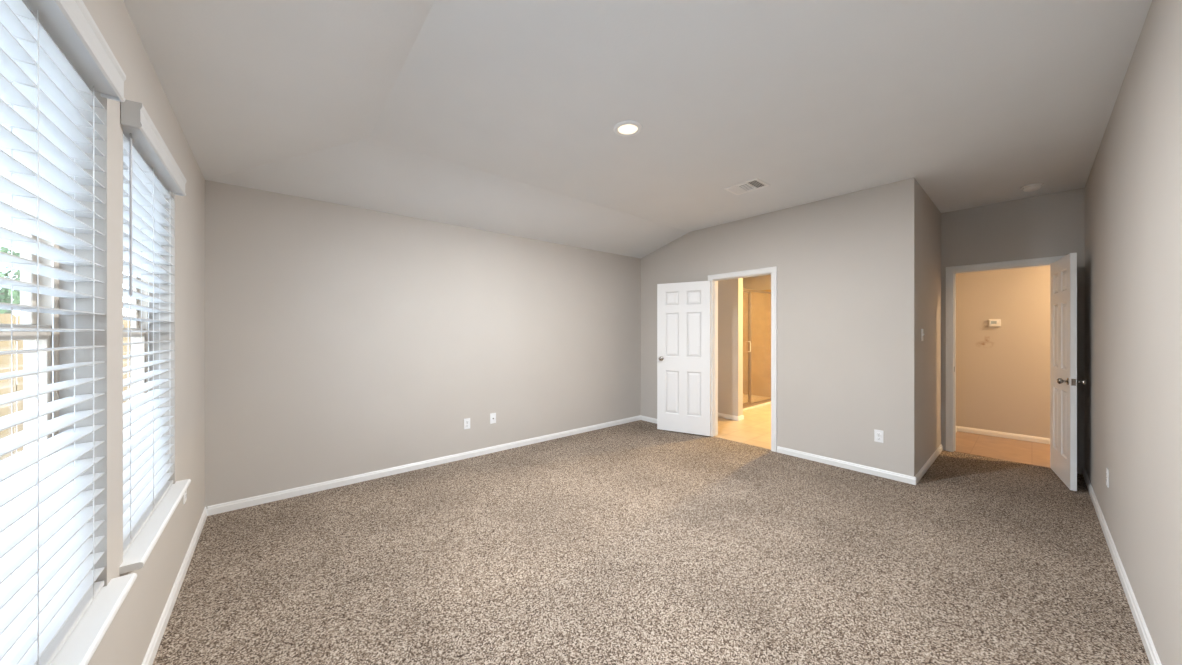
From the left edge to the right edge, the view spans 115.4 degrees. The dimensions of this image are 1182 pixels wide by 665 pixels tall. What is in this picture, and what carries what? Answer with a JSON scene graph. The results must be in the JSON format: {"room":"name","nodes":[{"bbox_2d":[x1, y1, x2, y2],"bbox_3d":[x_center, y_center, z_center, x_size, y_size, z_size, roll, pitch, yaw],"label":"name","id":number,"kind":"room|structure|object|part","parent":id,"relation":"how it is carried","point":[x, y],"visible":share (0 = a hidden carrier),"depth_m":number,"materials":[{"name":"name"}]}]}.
{"room":"empty bedroom","nodes":[
{"label":"empty bedroom","id":0,"kind":"room"},
{"bbox_2d":[59,0,204,664],"bbox_3d":[-1.528,-0.147,1.081,0.145,3.000,4.515,0,0,-40],"label":"wall","id":1,"kind":"structure","parent":0,"point":[128,637],"depth_m":1.35,"materials":[{"name":"paint"}]},
{"bbox_2d":[0,213,136,664],"bbox_3d":[-1.246,0.032,0.792,0.194,1.625,0.944,0,0,-40],"label":"window","id":2,"kind":"structure","parent":1,"relation":"in","point":[82,643],"depth_m":1.04,"materials":[{"name":"beige plastic"}]},
{"bbox_3d":[-1.291,0.366,0.754,0.022,0.776,0.810,0,0,-40],"label":"sash","id":3,"kind":"part","parent":2,"relation":"part of","materials":[{"name":"beige plastic"}]},
{"bbox_3d":[-1.309,-0.370,0.739,0.020,0.776,0.810,0,0,-40],"label":"sash","id":4,"kind":"part","parent":2,"relation":"part of","materials":[{"name":"beige plastic"}]},
{"bbox_3d":[-1.299,-0.002,0.748,0.055,1.559,0.858,0,0,-40],"label":"frame","id":5,"kind":"part","parent":2,"relation":"part of","materials":[{"name":"beige plastic"}]},
{"bbox_2d":[0,0,125,664],"bbox_3d":[-1.211,-0.007,0.801,0.120,1.558,0.890,0,0,-40],"label":"window blind","id":6,"kind":"object","parent":2,"relation":"attached to","point":[53,53],"visible":1,"depth_m":0.89,"materials":[{"name":"white plastic"}]},
{"bbox_3d":[-1.242,0.025,0.799,0.071,1.474,0.008,0,0,-40],"label":"ladder cord","id":7,"kind":"part","parent":6,"relation":"part of","materials":[{"name":"white fabric"}]},
{"bbox_3d":[-1.241,0.764,0.798,0.066,0.016,0.852,0,0,-40],"label":"rail","id":8,"kind":"part","parent":6,"relation":"part of","materials":[{"name":"white plastic"}]},
{"bbox_3d":[-1.455,0.025,1.051,0.071,1.474,0.008,0,0,-40],"label":"ladder cord","id":9,"kind":"part","parent":6,"relation":"part of","materials":[{"name":"white fabric"}]},
{"bbox_3d":[-1.225,0.790,0.810,0.139,0.024,0.944,0,0,-40],"label":"sill","id":10,"kind":"part","parent":2,"relation":"part of","materials":[{"name":"white paint"}]},
{"bbox_2d":[119,264,190,575],"bbox_3d":[-1.905,0.032,1.571,0.194,1.625,0.944,0,0,-40],"label":"window","id":11,"kind":"structure","parent":1,"relation":"in","point":[139,551],"depth_m":1.66,"materials":[{"name":"beige plastic"}]},
{"bbox_3d":[-1.968,-0.370,1.517,0.020,0.776,0.810,0,0,-40],"label":"sash","id":12,"kind":"part","parent":11,"relation":"part of","materials":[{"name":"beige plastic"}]},
{"bbox_3d":[-1.950,0.366,1.533,0.022,0.776,0.810,0,0,-40],"label":"sash","id":13,"kind":"part","parent":11,"relation":"part of","materials":[{"name":"beige plastic"}]},
{"bbox_3d":[-1.958,-0.002,1.526,0.055,1.559,0.858,0,0,-40],"label":"frame","id":14,"kind":"part","parent":11,"relation":"part of","materials":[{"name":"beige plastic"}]},
{"bbox_2d":[121,99,186,555],"bbox_3d":[-1.870,-0.007,1.579,0.120,1.558,0.890,0,0,-40],"label":"window blind","id":15,"kind":"object","parent":11,"relation":"attached to","point":[150,171],"visible":0.74,"depth_m":1.54,"materials":[{"name":"white plastic"}]},
{"bbox_3d":[-1.688,0.025,1.326,0.071,1.474,0.008,0,0,-40],"label":"ladder cord","id":16,"kind":"part","parent":15,"relation":"part of","materials":[{"name":"white fabric"}]},
{"bbox_3d":[-1.901,0.025,1.578,0.071,1.474,0.008,0,0,-40],"label":"ladder cord","id":17,"kind":"part","parent":15,"relation":"part of","materials":[{"name":"white fabric"}]},
{"bbox_3d":[-1.900,0.764,1.577,0.066,0.016,0.852,0,0,-40],"label":"rail","id":18,"kind":"part","parent":15,"relation":"part of","materials":[{"name":"white plastic"}]},
{"bbox_3d":[-2.115,0.025,1.830,0.071,1.474,0.008,0,0,-40],"label":"ladder cord","id":19,"kind":"part","parent":15,"relation":"part of","materials":[{"name":"white fabric"}]},
{"bbox_3d":[-1.884,0.790,1.589,0.139,0.024,0.944,0,0,-40],"label":"sill","id":20,"kind":"part","parent":11,"relation":"part of","materials":[{"name":"white paint"}]},
{"bbox_2d":[141,507,206,664],"bbox_3d":[-1.468,1.319,1.132,0.013,0.068,4.275,0,0,-40],"label":"baseboard","id":21,"kind":"structure","parent":1,"relation":"attached to","point":[150,655],"depth_m":1.84,"materials":[{"name":"white paint"}]},
{"bbox_2d":[183,490,186,503],"bbox_3d":[-2.314,0.908,2.129,0.008,0.115,0.070,0,0,-40],"label":"wall outlet","id":22,"kind":"object","parent":1,"relation":"attached to","point":[185,493],"visible":0.57,"depth_m":2.12,"materials":[{"name":"white plastic"}]},
{"bbox_2d":[205,180,640,506],"bbox_3d":[-1.078,-0.147,4.341,4.755,3.000,0.120,0,0,-40],"label":"wall","id":23,"kind":"structure","parent":0,"point":[342,341],"depth_m":3.53,"materials":[{"name":"paint"}]},
{"bbox_2d":[207,415,640,515],"bbox_3d":[-1.035,1.319,4.291,4.729,0.068,0.013,0,0,-40],"label":"baseboard","id":24,"kind":"structure","parent":23,"relation":"attached to","point":[275,496],"depth_m":3.52,"materials":[{"name":"white paint"}]},
{"bbox_2d":[464,418,469,428],"bbox_3d":[-1.339,0.981,4.037,0.070,0.115,0.008,0,0,-40],"label":"wall outlet","id":25,"kind":"object","parent":23,"relation":"attached to","point":[467,420],"visible":1,"depth_m":4.04,"materials":[{"name":"white plastic"}]},
{"bbox_2d":[490,413,495,423],"bbox_3d":[-1.107,0.968,4.228,0.070,0.115,0.016,0,0,-40],"label":"cable plate","id":26,"kind":"object","parent":23,"relation":"attached to","point":[493,415],"visible":1,"depth_m":4.22,"materials":[{"name":"white plastic"}]},
{"bbox_2d":[123,0,1151,258],"bbox_3d":[0.930,-1.389,3.162,6.295,0.515,4.275,0,0,-40],"label":"ceiling","id":27,"kind":"structure","parent":0,"point":[498,116],"depth_m":2.19,"materials":[{"name":"paint"}]},
{"bbox_2d":[613,120,641,136],"bbox_3d":[0.250,-1.383,2.537,0.194,0.013,0.194,0,0,-40],"label":"recessed light","id":28,"kind":"object","parent":27,"relation":"in","point":[627,128],"visible":1,"depth_m":2.52,"materials":[{"name":"white plastic"}]},
{"bbox_2d":[724,178,769,194],"bbox_3d":[1.478,-1.386,3.547,0.250,0.008,0.326,0,0,-40],"label":"ceiling vent","id":29,"kind":"object","parent":27,"relation":"in","point":[754,184],"visible":1,"depth_m":3.54,"materials":[{"name":"white metal"}]},
{"bbox_2d":[1020,183,1043,191],"bbox_3d":[4.167,-1.367,3.528,0.144,0.046,0.144,0,0,-40],"label":"smoke detector","id":30,"kind":"object","parent":27,"relation":"attached to","point":[1031,187],"visible":1,"depth_m":3.50,"materials":[{"name":"white plastic"}]},
{"bbox_2d":[152,404,1149,664],"bbox_3d":[2.408,1.413,2.890,8.490,0.120,7.300,0,0,-40],"label":"floor","id":31,"kind":"structure","parent":0,"point":[638,542],"depth_m":2.17,"materials":[{"name":"carpet"}]},
{"bbox_2d":[714,436,770,449],"bbox_3d":[1.859,1.353,4.607,0.030,0.008,0.750,0,0,-40],"label":"threshold","id":32,"kind":"object","parent":31,"relation":"on","point":[714,436],"visible":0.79,"depth_m":4.58,"materials":[{"name":"beige tile"}]},
{"bbox_2d":[743,288,770,410],"bbox_3d":[2.742,0.285,7.158,2.195,2.144,0.937,0,0,-40],"label":"shower enclosure","id":33,"kind":"object","parent":31,"relation":"on","point":[750,401],"visible":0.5,"depth_m":6.70,"materials":[{"name":"gold"}]},
{"bbox_3d":[2.622,0.261,6.517,0.585,2.005,0.024,0,0,-40],"label":"shower door","id":34,"kind":"part","parent":33,"relation":"part of","materials":[{"name":"clear glass"}]},
{"bbox_2d":[955,451,1049,467],"bbox_3d":[4.394,1.353,3.995,0.030,0.008,0.730,0,0,-40],"label":"threshold","id":35,"kind":"object","parent":31,"relation":"on","point":[955,451],"visible":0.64,"depth_m":3.98,"materials":[{"name":"wood"}]},
{"bbox_2d":[718,278,742,420],"bbox_3d":[1.919,0.053,6.282,0.153,2.600,1.250,0,0,-40],"label":"wall","id":36,"kind":"structure","parent":0,"point":[730,292],"depth_m":5.86,"materials":[{"name":"paint"}]},
{"bbox_2d":[743,275,770,396],"bbox_3d":[4.369,0.053,7.039,0.135,2.600,3.500,0,0,-40],"label":"wall","id":37,"kind":"structure","parent":0,"point":[760,302],"depth_m":7.91,"materials":[{"name":"paint"}]},
{"bbox_2d":[641,178,916,476],"bbox_3d":[1.839,-0.147,4.668,0.120,3.000,3.390,0,0,-40],"label":"wall","id":38,"kind":"structure","parent":0,"point":[846,264],"depth_m":3.82,"materials":[{"name":"paint"}]},
{"bbox_2d":[640,415,656,423],"bbox_3d":[1.154,1.319,5.374,0.013,0.068,1.188,0,0,-40],"label":"baseboard","id":39,"kind":"structure","parent":38,"relation":"attached to","point":[644,418],"depth_m":5.69,"materials":[{"name":"white paint"}]},
{"bbox_2d":[657,281,711,435],"bbox_3d":[1.246,0.329,5.036,0.745,2.020,0.159,0,0,30],"label":"door","id":40,"kind":"structure","parent":38,"relation":"in","point":[684,355],"depth_m":5.02,"materials":[{"name":"white paint"}]},
{"bbox_2d":[708,266,776,451],"bbox_3d":[1.878,0.297,4.623,0.152,2.111,0.882,0,0,-40],"label":"door frame","id":41,"kind":"structure","parent":38,"relation":"attached to","point":[772,271],"depth_m":4.54,"materials":[{"name":"white paint"}]},
{"bbox_2d":[777,446,915,484],"bbox_3d":[2.504,1.319,3.780,0.013,0.068,1.201,0,0,-40],"label":"baseboard","id":42,"kind":"structure","parent":38,"relation":"attached to","point":[839,463],"depth_m":3.69,"materials":[{"name":"white paint"}]},
{"bbox_2d":[874,429,882,442],"bbox_3d":[2.721,0.975,3.528,0.008,0.115,0.070,0,0,-40],"label":"wall outlet","id":43,"kind":"object","parent":38,"relation":"attached to","point":[878,434],"visible":1,"depth_m":3.53,"materials":[{"name":"white plastic"}]},
{"bbox_2d":[917,182,940,472],"bbox_3d":[3.529,-0.147,3.957,1.540,3.000,0.120,0,0,-40],"label":"wall","id":44,"kind":"structure","parent":0,"point":[928,214],"depth_m":3.76,"materials":[{"name":"paint"}]},
{"bbox_2d":[914,444,942,483],"bbox_3d":[3.475,1.319,3.825,1.527,0.068,0.013,0,0,-40],"label":"baseboard","id":45,"kind":"structure","parent":44,"relation":"attached to","point":[922,471],"depth_m":3.72,"materials":[{"name":"white paint"}]},
{"bbox_2d":[956,265,1049,438],"bbox_3d":[6.291,0.053,3.805,0.120,2.600,3.680,0,0,-40],"label":"wall","id":46,"kind":"structure","parent":0,"point":[1003,371],"depth_m":4.83,"materials":[{"name":"paint"}]},
{"bbox_2d":[989,319,1000,325],"bbox_3d":[5.279,-0.132,4.882,0.032,0.092,0.104,0,0,-40],"label":"thermostat","id":47,"kind":"object","parent":46,"relation":"attached to","point":[992,322],"visible":1,"depth_m":4.87,"materials":[{"name":"white plastic"}]},
{"bbox_2d":[957,426,1049,443],"bbox_3d":[6.240,1.319,3.763,0.013,0.068,3.680,0,0,-40],"label":"baseboard","id":48,"kind":"structure","parent":46,"relation":"attached to","point":[959,428],"depth_m":4.82,"materials":[{"name":"white paint"}]},
{"bbox_2d":[941,187,1084,473],"bbox_3d":[4.473,-0.147,3.941,0.120,3.000,1.125,0,0,-40],"label":"wall","id":49,"kind":"structure","parent":0,"point":[1053,224],"depth_m":3.87,"materials":[{"name":"paint"}]},
{"bbox_2d":[946,255,1065,451],"bbox_3d":[4.413,0.297,4.011,0.152,2.111,0.862,0,0,-40],"label":"door frame","id":50,"kind":"structure","parent":49,"relation":"attached to","point":[951,272],"depth_m":4.26,"materials":[{"name":"white paint"}]},
{"bbox_2d":[1050,252,1086,490],"bbox_3d":[4.338,0.329,3.435,0.159,2.020,0.738,0,0,42],"label":"door","id":51,"kind":"structure","parent":49,"relation":"in","point":[1063,272],"depth_m":3.32,"materials":[{"name":"white paint"}]},
{"bbox_3d":[4.102,0.418,3.247,0.062,0.062,0.062,0,0,42],"label":"knob","id":52,"kind":"part","parent":51,"relation":"part of","materials":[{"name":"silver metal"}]},
{"bbox_3d":[4.173,0.418,3.182,0.062,0.062,0.062,0,0,42],"label":"knob","id":53,"kind":"part","parent":51,"relation":"part of","materials":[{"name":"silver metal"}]},
{"bbox_2d":[1085,0,1181,664],"bbox_3d":[2.350,-0.147,1.485,6.295,3.000,0.120,0,0,-40],"label":"wall","id":54,"kind":"structure","parent":0,"point":[1133,187],"depth_m":1.65,"materials":[{"name":"paint"}]},
{"bbox_2d":[1106,468,1108,487],"bbox_3d":[3.405,0.953,2.462,0.070,0.115,0.008,0,0,-40],"label":"wall outlet","id":55,"kind":"object","parent":54,"relation":"attached to","point":[1107,470],"visible":1,"depth_m":2.44,"materials":[{"name":"white plastic"}]},
{"bbox_2d":[1083,468,1161,664],"bbox_3d":[2.307,1.319,1.535,6.269,0.068,0.013,0,0,-40],"label":"baseboard","id":56,"kind":"structure","parent":54,"relation":"attached to","point":[1148,644],"depth_m":1.92,"materials":[{"name":"white paint"}]},
{"label":"outside","id":57,"kind":"structure","parent":0,"visible":0},
{"bbox_3d":[-21.932,1.703,-5.465,39.459,0.200,100.000,0,0,-40],"label":"ground","id":58,"kind":"structure","parent":57,"visible":0},
{"bbox_2d":[0,244,19,313],"bbox_3d":[-20.995,-0.982,13.262,4.121,5.181,3.902,0,0,-40],"label":"tree","id":59,"kind":"object","parent":58,"relation":"on","point":[5,294],"visible":0.13,"depth_m":13.15,"materials":[{"name":"green plant"}]},
{"bbox_2d":[0,314,129,460],"bbox_3d":[-8.407,0.685,3.198,7.300,1.836,0.145,0,0,-40],"label":"wooden fence","id":60,"kind":"object","parent":58,"relation":"on","point":[17,359],"visible":0.06,"depth_m":4.42,"materials":[{"name":"brown wood"}]}
]}

